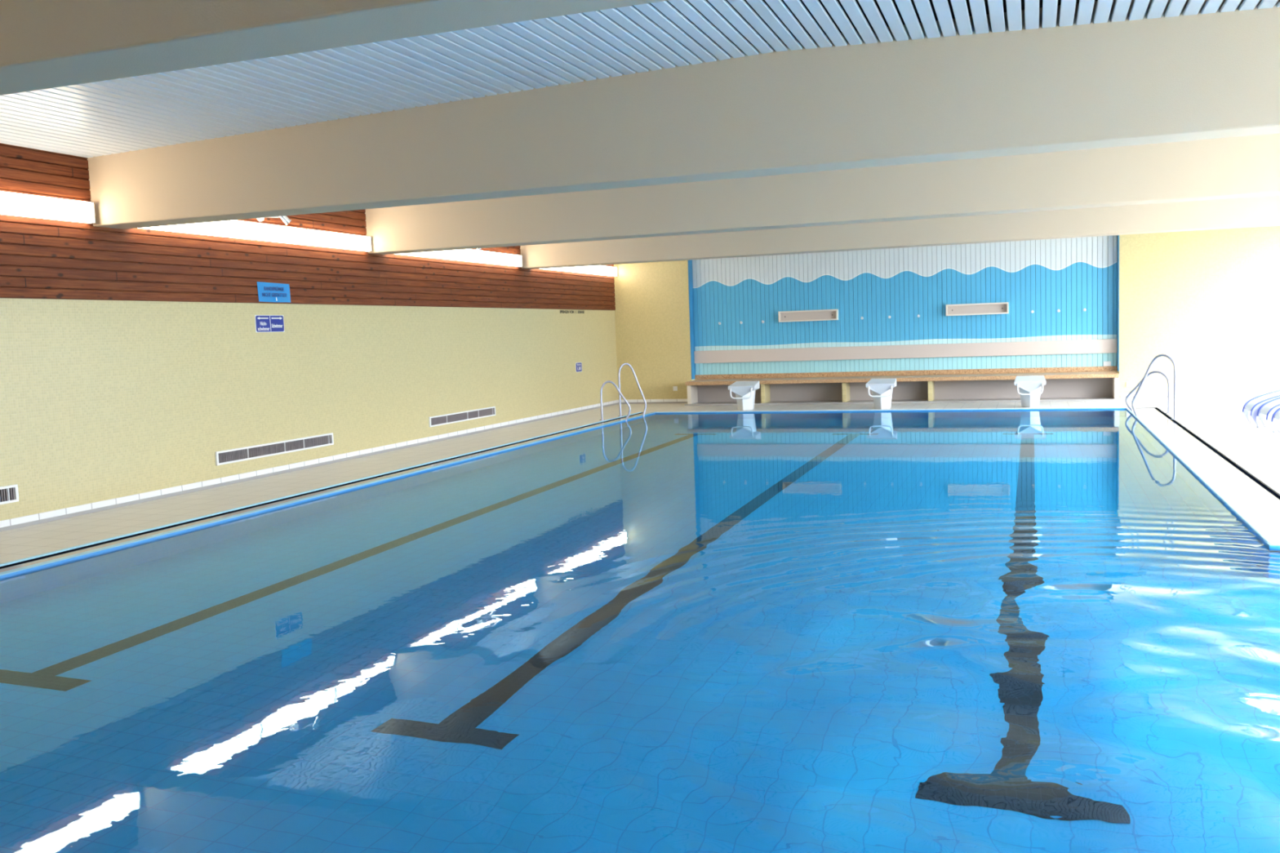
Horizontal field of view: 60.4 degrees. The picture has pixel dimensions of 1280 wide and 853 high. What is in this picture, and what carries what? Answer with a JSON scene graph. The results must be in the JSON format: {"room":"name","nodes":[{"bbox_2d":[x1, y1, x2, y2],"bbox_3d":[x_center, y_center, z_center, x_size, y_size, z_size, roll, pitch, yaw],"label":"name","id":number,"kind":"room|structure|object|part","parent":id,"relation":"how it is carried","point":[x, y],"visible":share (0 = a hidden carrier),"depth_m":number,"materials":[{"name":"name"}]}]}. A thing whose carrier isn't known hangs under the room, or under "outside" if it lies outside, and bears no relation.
{"room":"indoor swimming pool","nodes":[
{"label":"indoor swimming pool","id":0,"kind":"room"},
{"bbox_2d":[0,142,617,520],"bbox_3d":[-4.939,-0.914,12.319,0.218,3.873,26.370,0,5,20],"label":"wall","id":1,"kind":"structure","parent":0,"point":[100,400],"depth_m":12.73,"materials":[{"name":"yellow paint"}]},
{"bbox_2d":[0,484,18,504],"bbox_3d":[-6.025,0.704,8.952,0.022,0.156,2.210,0,5,20],"label":"air vent","id":2,"kind":"object","parent":1,"relation":"in","point":[8,494],"visible":1,"depth_m":9.90,"materials":[{"name":"white metal"}]},
{"bbox_3d":[-6.035,0.704,8.955,0.002,0.112,2.166,0,5,20],"label":"plate","id":3,"kind":"part","parent":2,"relation":"part of","materials":[{"name":"black"}]},
{"bbox_2d":[0,191,95,223],"bbox_3d":[-5.596,-2.015,10.042,0.087,0.200,1.461,0,5,20],"label":"wall lamp","id":4,"kind":"object","parent":1,"relation":"attached to","point":[11,203],"visible":1,"depth_m":10.18,"materials":[{"name":"white paint"}]},
{"bbox_2d":[137,220,231,237],"bbox_3d":[-4.946,-2.194,11.863,0.087,0.200,1.431,0,5,20],"label":"wall lamp","id":5,"kind":"object","parent":1,"relation":"attached to","point":[220,228],"visible":0.33,"depth_m":12.11,"materials":[{"name":"white paint"}]},
{"bbox_2d":[226,220,307,244],"bbox_3d":[-4.469,-2.325,13.201,0.087,0.200,1.431,0,5,20],"label":"wall lamp","id":6,"kind":"object","parent":1,"relation":"attached to","point":[238,228],"visible":0.81,"depth_m":13.14,"materials":[{"name":"white paint"}]},
{"bbox_2d":[254,315,284,332],"bbox_3d":[-4.483,-1.246,13.318,0.008,0.208,0.536,0,5,20],"label":"direction sign","id":7,"kind":"object","parent":1,"relation":"attached to","point":[264,323],"visible":1,"depth_m":13.31,"materials":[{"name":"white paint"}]},
{"bbox_2d":[257,281,290,302],"bbox_3d":[-4.444,-1.631,13.364,0.012,0.239,0.613,0,5,20],"label":"notice sheet","id":8,"kind":"object","parent":1,"relation":"attached to","point":[267,291],"visible":1,"depth_m":13.35,"materials":[{"name":"blue paper"}]},
{"bbox_2d":[214,432,333,465],"bbox_3d":[-4.420,0.263,13.454,0.022,0.156,2.210,0,5,20],"label":"air vent","id":9,"kind":"object","parent":1,"relation":"in","point":[242,454],"visible":1,"depth_m":13.33,"materials":[{"name":"grey metal"}]},
{"bbox_3d":[-4.429,0.263,13.457,0.002,0.112,2.166,0,5,20],"label":"plate","id":10,"kind":"part","parent":9,"relation":"part of","materials":[{"name":"black metal"}]},
{"bbox_2d":[257,215,291,225],"bbox_3d":[-4.404,-2.517,13.222,0.435,0.174,0.102,-7,7,-44],"label":"spotlight","id":11,"kind":"object","parent":1,"relation":"attached to","point":[285,219],"visible":0.7,"depth_m":13.29,"materials":[{"name":"white paint"}]},
{"bbox_2d":[0,400,618,531],"bbox_3d":[-4.843,0.652,12.278,0.012,0.095,26.070,0,5,20],"label":"baseboard","id":12,"kind":"structure","parent":1,"relation":"attached to","point":[33,519],"depth_m":12.88,"materials":[{"name":"tile"}]},
{"bbox_2d":[306,229,371,251],"bbox_3d":[-3.991,-2.457,14.540,0.087,0.200,1.431,0,5,20],"label":"wall lamp","id":13,"kind":"object","parent":1,"relation":"attached to","point":[315,237],"visible":0.99,"depth_m":14.48,"materials":[{"name":"white paint"}]},
{"bbox_2d":[395,250,440,258],"bbox_3d":[-3.357,-2.631,16.317,0.087,0.200,1.447,0,5,20],"label":"wall lamp","id":14,"kind":"object","parent":1,"relation":"attached to","point":[437,255],"visible":0.33,"depth_m":16.60,"materials":[{"name":"white paint"}]},
{"bbox_2d":[428,406,495,426],"bbox_3d":[-2.854,-0.168,17.843,0.022,0.156,2.190,0,5,20],"label":"air vent","id":15,"kind":"object","parent":1,"relation":"in","point":[442,420],"visible":1,"depth_m":17.74,"materials":[{"name":"white metal"}]},
{"bbox_2d":[440,248,484,262],"bbox_3d":[-2.875,-2.764,17.670,0.087,0.200,1.447,0,5,20],"label":"wall lamp","id":16,"kind":"object","parent":1,"relation":"attached to","point":[466,255],"visible":0.75,"depth_m":17.70,"materials":[{"name":"white paint"}]},
{"bbox_2d":[484,250,522,266],"bbox_3d":[-2.392,-2.897,19.024,0.087,0.200,1.447,0,5,20],"label":"wall lamp","id":17,"kind":"object","parent":1,"relation":"attached to","point":[494,258],"visible":0.99,"depth_m":18.98,"materials":[{"name":"white paint"}]},
{"bbox_2d":[541,266,565,271],"bbox_3d":[-1.734,-3.078,20.867,0.087,0.200,1.431,0,5,20],"label":"wall lamp","id":18,"kind":"object","parent":1,"relation":"attached to","point":[564,268],"visible":0.23,"depth_m":21.17,"materials":[{"name":"white paint"}]},
{"bbox_2d":[560,310,573,313],"bbox_3d":[-1.450,-2.277,21.831,0.001,0.060,0.700,0,5,20],"label":"lettering","id":19,"kind":"object","parent":1,"relation":"attached to","point":[561,311],"depth_m":21.79,"materials":[{"name":"black"}]},
{"bbox_2d":[575,362,582,372],"bbox_3d":[-1.244,-1.208,22.386,0.006,0.200,0.330,0,5,20],"label":"sign","id":20,"kind":"object","parent":1,"relation":"attached to","point":[578,365],"visible":1,"depth_m":22.36,"materials":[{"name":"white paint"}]},
{"bbox_2d":[564,265,593,274],"bbox_3d":[-1.257,-3.209,22.205,0.087,0.200,1.431,0,5,20],"label":"wall lamp","id":21,"kind":"object","parent":1,"relation":"attached to","point":[583,269],"visible":0.47,"depth_m":22.29,"materials":[{"name":"white paint"}]},
{"bbox_2d":[591,265,617,276],"bbox_3d":[-0.780,-3.340,23.543,0.087,0.200,1.431,0,5,20],"label":"wall lamp","id":22,"kind":"object","parent":1,"relation":"attached to","point":[597,269],"visible":0.77,"depth_m":23.52,"materials":[{"name":"white paint"}]},
{"bbox_2d":[0,0,1279,158],"bbox_3d":[1.532,-2.893,9.656,13.816,0.237,26.070,0,5,20],"label":"ceiling","id":23,"kind":"structure","parent":0,"point":[171,108],"depth_m":8.15,"materials":[{"name":"white metal"}]},
{"bbox_2d":[0,395,1279,564],"bbox_3d":[1.632,0.806,9.983,13.750,0.280,26.070,0,5,20],"label":"floor","id":24,"kind":"structure","parent":0,"point":[1220,422],"depth_m":13.56,"materials":[{"name":"tile"}]},
{"bbox_2d":[0,412,640,566],"bbox_3d":[-3.268,0.726,12.662,0.040,0.230,19.630,0,5,20],"label":"trim","id":25,"kind":"structure","parent":24,"relation":"attached to","point":[454,456],"depth_m":10.94,"materials":[{"name":"white tile"}]},
{"bbox_2d":[600,362,646,421],"bbox_3d":[-0.296,-0.181,20.514,0.532,1.990,1.205,0,5,20],"label":"pool ladder","id":26,"kind":"object","parent":24,"relation":"on","point":[620,394],"visible":0.73,"depth_m":20.77,"materials":[{"name":"grey metal"}]},
{"bbox_3d":[-0.430,0.005,20.098,0.552,1.699,0.037,-2,5,-4],"label":"handrail","id":27,"kind":"part","parent":26,"relation":"part of","materials":[{"name":"grey metal"}]},
{"bbox_3d":[-0.127,-0.222,20.917,0.541,1.990,0.037,-3,5,-16],"label":"handrail","id":28,"kind":"part","parent":26,"relation":"part of","materials":[{"name":"grey metal"}]},
{"bbox_2d":[0,408,1279,572],"bbox_3d":[1.940,0.709,10.802,10.960,0.212,19.630,0,5,20],"label":"trim","id":29,"kind":"structure","parent":24,"relation":"attached to","point":[1257,500],"depth_m":10.82,"materials":[{"name":"tile"}]},
{"bbox_2d":[0,407,1279,568],"bbox_3d":[1.135,0.711,11.090,9.310,0.216,19.630,0,5,20],"label":"trim","id":30,"kind":"structure","parent":24,"relation":"attached to","point":[1238,468],"depth_m":11.20,"materials":[{"name":"black"}]},
{"bbox_2d":[728,381,759,410],"bbox_3d":[2.033,-0.594,21.363,0.529,0.544,0.579,0,5,20],"label":"starting block","id":31,"kind":"object","parent":24,"relation":"on","point":[744,391],"visible":1,"depth_m":21.24,"materials":[{"name":"plastic"}]},
{"bbox_3d":[2.035,-0.533,21.370,0.387,0.420,0.376,0,5,20],"label":"post","id":32,"kind":"part","parent":31,"relation":"part of","materials":[{"name":"plastic"}]},
{"bbox_2d":[865,377,896,408],"bbox_3d":[4.509,-0.607,20.479,0.529,0.544,0.579,0,5,20],"label":"starting block","id":33,"kind":"object","parent":24,"relation":"on","point":[882,388],"visible":1,"depth_m":20.35,"materials":[{"name":"white paint"}]},
{"bbox_3d":[4.512,-0.545,20.485,0.387,0.420,0.376,0,5,20],"label":"post","id":34,"kind":"part","parent":33,"relation":"part of","materials":[{"name":"plastic"}]},
{"bbox_2d":[684,365,1120,405],"bbox_3d":[5.046,-0.800,22.192,8.500,0.600,1.110,0,5,20],"label":"bench","id":35,"kind":"object","parent":24,"relation":"on","point":[1076,384],"visible":0.98,"depth_m":22.02,"materials":[{"name":"wood"}]},
{"bbox_3d":[5.068,-0.967,22.168,8.360,0.075,1.110,0,5,20],"label":"seat","id":36,"kind":"part","parent":35,"relation":"part of","materials":[{"name":"wood"}]},
{"bbox_2d":[1013,375,1045,407],"bbox_3d":[6.958,-0.619,19.604,0.529,0.544,0.579,0,5,20],"label":"starting block","id":37,"kind":"object","parent":24,"relation":"on","point":[1029,386],"visible":1,"depth_m":19.48,"materials":[{"name":"white paint"}]},
{"bbox_3d":[6.960,-0.557,19.610,0.387,0.420,0.376,0,5,20],"label":"post","id":38,"kind":"part","parent":37,"relation":"part of","materials":[{"name":"plastic"}]},
{"bbox_2d":[1124,354,1177,419],"bbox_3d":[8.043,-0.181,17.279,0.625,1.950,1.916,0,5,20],"label":"pool ladder","id":39,"kind":"object","parent":24,"relation":"on","point":[1140,384],"visible":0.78,"depth_m":17.13,"materials":[{"name":"grey metal"}]},
{"bbox_3d":[8.233,-0.085,17.846,0.037,1.649,0.940,-4,5,-19],"label":"handrail","id":40,"kind":"part","parent":39,"relation":"part of","materials":[{"name":"grey metal"}]},
{"bbox_2d":[1241,389,1279,427],"bbox_3d":[9.063,-0.415,14.799,1.604,0.824,0.640,0,5,20],"label":"sun lounger","id":41,"kind":"object","parent":24,"relation":"on","point":[1252,405],"visible":0.99,"depth_m":15.01,"materials":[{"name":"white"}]},
{"bbox_3d":[8.343,-0.106,14.809,0.061,0.244,0.031,0,5,20],"label":"leg","id":42,"kind":"part","parent":41,"relation":"part of","materials":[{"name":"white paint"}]},
{"bbox_3d":[9.077,-0.514,14.784,1.567,0.594,0.560,0,5,20],"label":"seat","id":43,"kind":"part","parent":41,"relation":"part of","materials":[{"name":"white plastic"}]},
{"bbox_3d":[8.965,-0.380,14.518,1.580,0.808,0.040,0,5,20],"label":"rail","id":44,"kind":"part","parent":41,"relation":"part of","materials":[{"name":"white"}]},
{"bbox_2d":[1257,397,1279,432],"bbox_3d":[8.905,-0.354,14.147,1.604,0.824,0.640,0,5,20],"label":"sun lounger","id":45,"kind":"object","parent":24,"relation":"on","point":[1268,408],"visible":0.94,"depth_m":14.44,"materials":[{"name":"white paint"}]},
{"bbox_3d":[8.358,-0.092,14.645,0.061,0.244,0.031,0,5,20],"label":"leg","id":46,"kind":"part","parent":45,"relation":"part of","materials":[{"name":"white paint"}]},
{"bbox_3d":[8.919,-0.453,14.133,1.567,0.594,0.560,0,5,20],"label":"seat","id":47,"kind":"part","parent":45,"relation":"part of","materials":[{"name":"white"}]},
{"bbox_3d":[8.806,-0.319,13.866,1.580,0.808,0.040,0,5,20],"label":"rail","id":48,"kind":"part","parent":45,"relation":"part of","materials":[{"name":"white"}]},
{"bbox_2d":[1271,408,1279,434],"bbox_3d":[8.646,-0.278,13.362,1.604,0.824,0.640,0,5,20],"label":"sun lounger","id":49,"kind":"object","parent":24,"relation":"on","point":[1276,415],"visible":1,"depth_m":13.89,"materials":[{"name":"white paint"}]},
{"bbox_3d":[8.660,-0.377,13.347,1.567,0.594,0.560,0,5,20],"label":"seat","id":50,"kind":"part","parent":49,"relation":"part of","materials":[{"name":"white plastic"}]},
{"bbox_2d":[613,260,695,399],"bbox_3d":[0.234,-2.285,24.291,1.920,4.200,0.400,0,5,20],"label":"wall","id":51,"kind":"structure","parent":0,"point":[652,314],"depth_m":24.07,"materials":[{"name":"yellow paint"}]},
{"bbox_2d":[672,386,677,391],"bbox_3d":[0.771,-0.830,24.018,0.100,0.100,0.021,0,5,20],"label":"wall socket","id":52,"kind":"object","parent":51,"relation":"attached to","point":[675,388],"visible":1,"depth_m":24.01,"materials":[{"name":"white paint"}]},
{"bbox_2d":[558,0,1097,57],"bbox_3d":[1.519,-3.151,9.796,14.100,0.100,26.370,0,5,20],"label":"ceiling","id":53,"kind":"structure","parent":0,"point":[783,1],"depth_m":7.81,"materials":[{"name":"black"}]},
{"bbox_2d":[0,0,668,95],"bbox_3d":[-0.541,-2.047,4.087,13.650,0.960,0.400,0,5,20],"label":"ceiling beam","id":54,"kind":"structure","parent":53,"relation":"attached to","point":[45,44],"depth_m":4.45,"materials":[{"name":"paint"}]},
{"bbox_2d":[87,0,1279,229],"bbox_3d":[1.088,-2.495,8.654,13.650,0.960,0.400,0,5,20],"label":"ceiling beam","id":55,"kind":"structure","parent":53,"relation":"attached to","point":[1216,75],"depth_m":8.51,"materials":[{"name":"paint"}]},
{"bbox_2d":[364,133,1279,254],"bbox_3d":[2.681,-2.934,13.118,13.650,0.960,0.400,0,5,20],"label":"ceiling beam","id":56,"kind":"structure","parent":53,"relation":"attached to","point":[1240,166],"depth_m":12.98,"materials":[{"name":"paint"}]},
{"bbox_2d":[520,195,1279,269],"bbox_3d":[4.317,-3.384,17.704,13.650,0.960,0.400,0,5,20],"label":"ceiling beam","id":57,"kind":"structure","parent":53,"relation":"attached to","point":[1254,211],"depth_m":17.47,"materials":[{"name":"paint"}]},
{"bbox_2d":[1117,226,1279,397],"bbox_3d":[10.918,-2.338,20.474,3.690,4.200,0.400,0,5,20],"label":"wall","id":58,"kind":"structure","parent":0,"point":[1208,301],"depth_m":20.45,"materials":[{"name":"yellow paint"}]},
{"bbox_2d":[621,391,1272,404],"bbox_3d":[5.938,-0.579,22.204,13.650,0.095,0.012,0,5,20],"label":"baseboard","id":59,"kind":"structure","parent":58,"relation":"attached to","point":[1230,393],"depth_m":20.74,"materials":[{"name":"tile"}]},
{"bbox_2d":[1126,381,1132,386],"bbox_3d":[9.328,-0.807,20.967,0.100,0.100,0.021,0,5,20],"label":"wall socket","id":60,"kind":"object","parent":58,"relation":"attached to","point":[1129,384],"visible":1,"depth_m":20.96,"materials":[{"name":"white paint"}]},
{"bbox_3d":[5.212,-2.324,22.679,8.540,4.200,0.085,0,5,20],"label":"wall","id":61,"kind":"structure","parent":0,"visible":0},
{"bbox_2d":[692,235,1116,374],"bbox_3d":[5.181,-2.416,22.593,8.496,2.700,0.030,0,5,20],"label":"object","id":62,"kind":"structure","parent":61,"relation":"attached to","point":[751,291],"depth_m":22.47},
{"bbox_2d":[777,309,838,322],"bbox_3d":[3.535,-2.329,23.104,1.245,0.225,0.130,0,5,20],"label":"wall box","id":63,"kind":"object","parent":62,"relation":"attached to","point":[823,314],"visible":1,"depth_m":23.12,"materials":[{"name":"beige plastic"}]},
{"bbox_3d":[3.553,-2.333,23.153,1.189,0.169,0.016,0,5,20],"label":"panel","id":64,"kind":"part","parent":63,"relation":"part of","materials":[{"name":"white metal"}]},
{"bbox_2d":[693,338,1117,363],"bbox_3d":[5.197,-1.536,22.624,8.500,0.270,0.057,0,5,20],"label":"wall ledge","id":65,"kind":"object","parent":62,"relation":"attached to","point":[1106,345],"visible":1,"depth_m":22.46,"materials":[{"name":"beige laminate"}]},
{"bbox_2d":[946,302,1008,315],"bbox_3d":[6.734,-2.344,21.961,1.195,0.225,0.130,0,5,20],"label":"wall box","id":66,"kind":"object","parent":62,"relation":"attached to","point":[1002,308],"visible":1,"depth_m":21.97,"materials":[{"name":"white metal"}]},
{"bbox_2d":[1103,361,1111,366],"bbox_3d":[9.055,-1.193,21.304,0.140,0.140,0.021,0,5,20],"label":"wall socket","id":67,"kind":"object","parent":62,"relation":"attached to","point":[1105,363],"visible":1,"depth_m":21.29,"materials":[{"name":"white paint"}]},
{"bbox_2d":[839,236,1087,371],"bbox_3d":[5.190,-2.414,22.619,8.500,2.690,0.016,0,5,20],"label":"trim","id":68,"kind":"structure","parent":61,"relation":"attached to","point":[1086,237],"depth_m":21.82,"materials":[{"name":"black"}]},
{"bbox_3d":[2.041,1.281,10.823,10.550,1.237,19.430,0,5,20],"label":"basin","id":69,"kind":"object","parent":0,"visible":0},
{"bbox_2d":[0,407,1279,578],"bbox_3d":[2.019,0.663,10.770,10.780,0.144,19.660,0,5,20],"label":"pool coping","id":70,"kind":"object","parent":69,"relation":"on","point":[1261,531],"visible":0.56,"depth_m":10.79,"materials":[{"name":"blue tile"}]},
{"bbox_2d":[0,408,1279,852],"bbox_3d":[2.017,0.615,10.766,10.554,0.001,19.434,0,5,20],"label":"pool water","id":71,"kind":"object","parent":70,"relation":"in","point":[1032,631],"visible":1,"depth_m":5.44,"materials":[{"name":"blue liquid"}]},
{"bbox_3d":[5.097,-4.077,22.380,8.540,0.650,0.400,0,5,20],"label":"wall","id":72,"kind":"structure","parent":0,"visible":0},
{"bbox_2d":[688,235,1119,379],"bbox_3d":[5.139,-2.400,22.476,8.540,2.710,0.280,0,5,20],"label":"trim","id":73,"kind":"structure","parent":72,"relation":"attached to","point":[690,262],"depth_m":23.78,"materials":[{"name":"blue paint"}]}
]}

